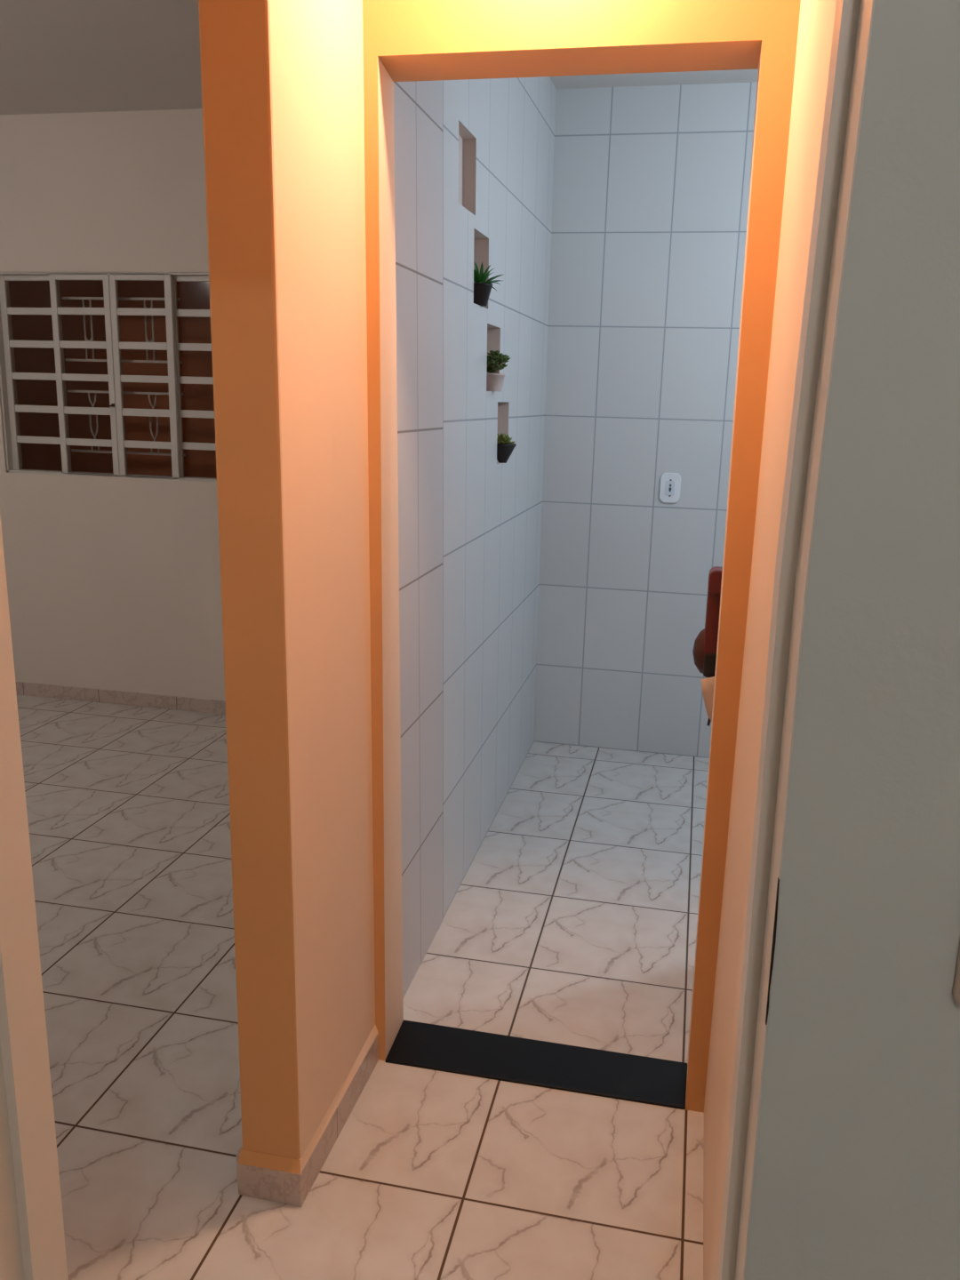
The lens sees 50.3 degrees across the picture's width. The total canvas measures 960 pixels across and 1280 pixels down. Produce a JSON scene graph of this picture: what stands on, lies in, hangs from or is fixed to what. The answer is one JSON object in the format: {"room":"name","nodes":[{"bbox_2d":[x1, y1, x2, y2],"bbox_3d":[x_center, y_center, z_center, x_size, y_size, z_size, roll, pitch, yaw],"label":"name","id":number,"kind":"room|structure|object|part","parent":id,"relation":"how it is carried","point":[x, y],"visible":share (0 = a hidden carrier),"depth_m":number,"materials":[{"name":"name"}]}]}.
{"room":"hallway","nodes":[
{"label":"hallway","id":0,"kind":"room"},
{"bbox_2d":[16,694,709,1279],"bbox_3d":[-0.688,0.886,3.341,7.600,0.050,3.756,4,14,12],"label":"floor","id":1,"kind":"structure","parent":0,"point":[430,1174],"depth_m":2.71,"materials":[{"name":"tile"}]},
{"bbox_2d":[384,1019,687,1109],"bbox_3d":[0.141,1.077,2.573,0.744,0.036,0.179,4,14,12],"label":"threshold","id":2,"kind":"object","parent":1,"relation":"on","point":[619,1076],"visible":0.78,"depth_m":2.56,"materials":[{"name":"black stone"}]},
{"bbox_2d":[198,0,556,1159],"bbox_3d":[-0.081,-0.592,3.235,0.154,2.907,3.034,4,14,12],"label":"wall","id":3,"kind":"structure","parent":0,"point":[282,81],"depth_m":2.13,"materials":[{"name":"orange paint"}]},
{"bbox_2d":[236,1144,242,1178],"bbox_3d":[-0.192,0.784,3.567,0.014,0.070,2.980,4,14,12],"label":"baseboard","id":4,"kind":"structure","parent":3,"relation":"attached to","point":[241,1147],"depth_m":2.15,"materials":[{"name":"tile"}]},
{"bbox_2d":[236,1032,378,1207],"bbox_3d":[-0.378,1.066,2.337,0.150,0.078,0.497,4,14,12],"label":"baseboard","id":5,"kind":"structure","parent":3,"relation":"attached to","point":[292,1188],"depth_m":2.12,"materials":[{"name":"tile"}]},
{"bbox_2d":[238,1024,378,1174],"bbox_3d":[-0.376,1.018,2.325,0.144,0.027,0.496,4,14,12],"label":"trim","id":6,"kind":"structure","parent":5,"relation":"attached to","point":[246,1157],"depth_m":2.11,"materials":[{"name":"orange paint"}]},
{"bbox_2d":[473,261,503,306],"bbox_3d":[-0.008,-1.144,3.270,0.183,0.142,0.176,4,14,12],"label":"potted plant","id":7,"kind":"object","parent":3,"relation":"in","point":[482,290],"visible":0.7,"depth_m":3.25,"materials":[{"name":"green plant"}]},
{"bbox_3d":[-0.002,-1.108,3.278,0.083,0.068,0.083,4,14,12],"label":"pot","id":8,"kind":"part","parent":7,"relation":"part of","materials":[{"name":"black plastic"}]},
{"bbox_2d":[486,350,510,391],"bbox_3d":[0.050,-0.927,3.519,0.112,0.136,0.110,4,14,12],"label":"potted plant","id":9,"kind":"object","parent":3,"relation":"in","point":[494,380],"visible":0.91,"depth_m":3.49,"materials":[{"name":"green plant"}]},
{"bbox_3d":[0.051,-0.942,3.514,0.060,0.069,0.060,4,14,12],"label":"stem","id":10,"kind":"part","parent":9,"relation":"part of","materials":[{"name":"green plant"}]},
{"bbox_3d":[0.048,-0.890,3.528,0.079,0.060,0.079,4,14,12],"label":"pot","id":11,"kind":"part","parent":9,"relation":"part of","materials":[{"name":"white ceramic"}]},
{"bbox_2d":[496,432,516,463],"bbox_3d":[0.085,-0.707,3.762,0.095,0.107,0.095,4,14,12],"label":"potted plant","id":12,"kind":"object","parent":3,"relation":"in","point":[505,447],"visible":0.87,"depth_m":3.74,"materials":[{"name":"green plant"}]},
{"bbox_3d":[0.085,-0.689,3.766,0.095,0.070,0.095,4,14,12],"label":"pot","id":13,"kind":"part","parent":12,"relation":"part of","materials":[{"name":"black plastic"}]},
{"bbox_2d":[362,0,800,1112],"bbox_3d":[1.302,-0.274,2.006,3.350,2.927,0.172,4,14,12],"label":"doorway","id":14,"kind":"structure","parent":3,"relation":"in","point":[404,40],"depth_m":2.08,"materials":[{"name":"orange paint"}]},
{"bbox_3d":[0.632,-0.365,2.245,0.028,0.019,0.056,4,14,12],"label":"wall hook","id":15,"kind":"object","parent":14,"relation":"attached to","visible":0},
{"bbox_2d":[692,566,722,725],"bbox_3d":[0.612,-0.091,2.345,0.225,0.603,0.066,4,14,12],"label":"hanging bag","id":16,"kind":"object","parent":15,"relation":"hanging from","point":[704,652],"visible":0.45,"depth_m":2.36,"materials":[{"name":"red leather"}]},
{"bbox_2d":[700,676,714,722],"bbox_3d":[0.611,-0.054,2.309,0.197,0.617,0.009,4,14,12],"label":"hanging cloth","id":17,"kind":"object","parent":15,"relation":"hanging from","point":[708,684],"visible":0.06,"depth_m":2.37,"materials":[{"name":"fabric"}]},
{"bbox_2d":[0,81,757,758],"bbox_3d":[-0.246,-0.971,4.815,7.600,2.907,0.146,4,14,12],"label":"wall","id":18,"kind":"structure","parent":0,"point":[651,184],"depth_m":4.74,"materials":[{"name":"white tile"}]},
{"bbox_2d":[0,272,216,481],"bbox_3d":[-1.788,-1.301,5.060,1.280,0.978,0.118,4,14,12],"label":"window","id":19,"kind":"structure","parent":18,"relation":"in","point":[111,310],"depth_m":5.05,"materials":[{"name":"white metal"}]},
{"bbox_3d":[-2.246,-1.337,5.160,0.324,0.970,0.024,4,14,12],"label":"fixed sash","id":20,"kind":"part","parent":19,"relation":"part of","materials":[{"name":"white metal"}]},
{"bbox_3d":[-1.955,-1.307,5.065,0.320,0.970,0.024,4,14,12],"label":"sliding sash","id":21,"kind":"part","parent":19,"relation":"part of","materials":[{"name":"white metal"}]},
{"bbox_2d":[61,296,185,455],"bbox_3d":[-1.780,-1.316,5.109,0.635,0.758,0.012,4,14,12],"label":"grille","id":22,"kind":"object","parent":19,"relation":"attached to","point":[62,298],"depth_m":5.10,"materials":[{"name":"white metal"}]},
{"bbox_3d":[-1.637,-1.283,5.000,0.325,0.970,0.024,4,14,12],"label":"sliding sash","id":23,"kind":"part","parent":19,"relation":"part of","materials":[{"name":"white metal"}]},
{"bbox_3d":[-1.343,-1.269,4.976,0.332,0.970,0.024,4,14,12],"label":"fixed sash","id":24,"kind":"part","parent":19,"relation":"part of","materials":[{"name":"white metal"}]},
{"bbox_2d":[15,681,225,714],"bbox_3d":[-1.943,0.301,5.403,4.238,0.070,0.012,4,14,12],"label":"baseboard","id":25,"kind":"structure","parent":18,"relation":"attached to","point":[22,688],"depth_m":5.39,"materials":[{"name":"tile"}]},
{"bbox_2d":[659,472,680,503],"bbox_3d":[0.853,-0.682,4.583,0.092,0.134,0.015,4,14,12],"label":"power outlet","id":26,"kind":"object","parent":18,"relation":"attached to","point":[670,483],"visible":1,"depth_m":4.58,"materials":[{"name":"white plastic"}]},
{"bbox_2d":[664,480,674,495],"bbox_3d":[0.852,-0.681,4.579,0.040,0.064,0.004,4,14,12],"label":"socket","id":27,"kind":"object","parent":26,"relation":"attached to","point":[669,485],"depth_m":4.58,"materials":[{"name":"plastic"}]},
{"bbox_2d":[0,0,758,115],"bbox_3d":[-0.609,-1.986,2.662,7.600,0.119,3.756,4,14,12],"label":"ceiling","id":28,"kind":"structure","parent":0,"point":[57,56],"depth_m":4.02,"materials":[{"name":"paint"}]},
{"bbox_2d":[703,0,836,1279],"bbox_3d":[0.492,-0.147,1.503,0.114,2.868,1.205,4,14,12],"label":"wall","id":29,"kind":"structure","parent":0,"point":[816,17],"depth_m":1.73,"materials":[{"name":"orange paint"}]},
{"bbox_2d":[744,0,959,1279],"bbox_3d":[-1.207,-0.116,1.175,7.300,2.868,0.150,4,14,12],"label":"door","id":30,"kind":"structure","parent":0,"point":[857,1175],"depth_m":0.81,"materials":[{"name":"grey paint"}]},
{"bbox_2d":[0,0,875,1279],"bbox_3d":[-0.144,0.330,1.040,0.848,2.120,0.151,4,14,12],"label":"door frame","id":31,"kind":"structure","parent":30,"relation":"attached to","point":[33,1246],"depth_m":0.96,"materials":[{"name":"beige paint"}]},
{"bbox_2d":[952,942,959,1006],"bbox_3d":[0.424,0.243,0.810,0.078,0.122,0.018,4,14,12],"label":"light switch","id":32,"kind":"object","parent":30,"relation":"attached to","point":[956,990],"visible":1,"depth_m":0.83,"materials":[{"name":"plastic"}]},
{"label":"outside","id":33,"kind":"structure","parent":0,"visible":0},
{"bbox_2d":[8,280,216,478],"bbox_3d":[-1.990,-1.476,6.111,5.200,3.600,0.100,4,14,12],"label":"wall","id":34,"kind":"structure","parent":33,"point":[193,295],"depth_m":6.08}
]}

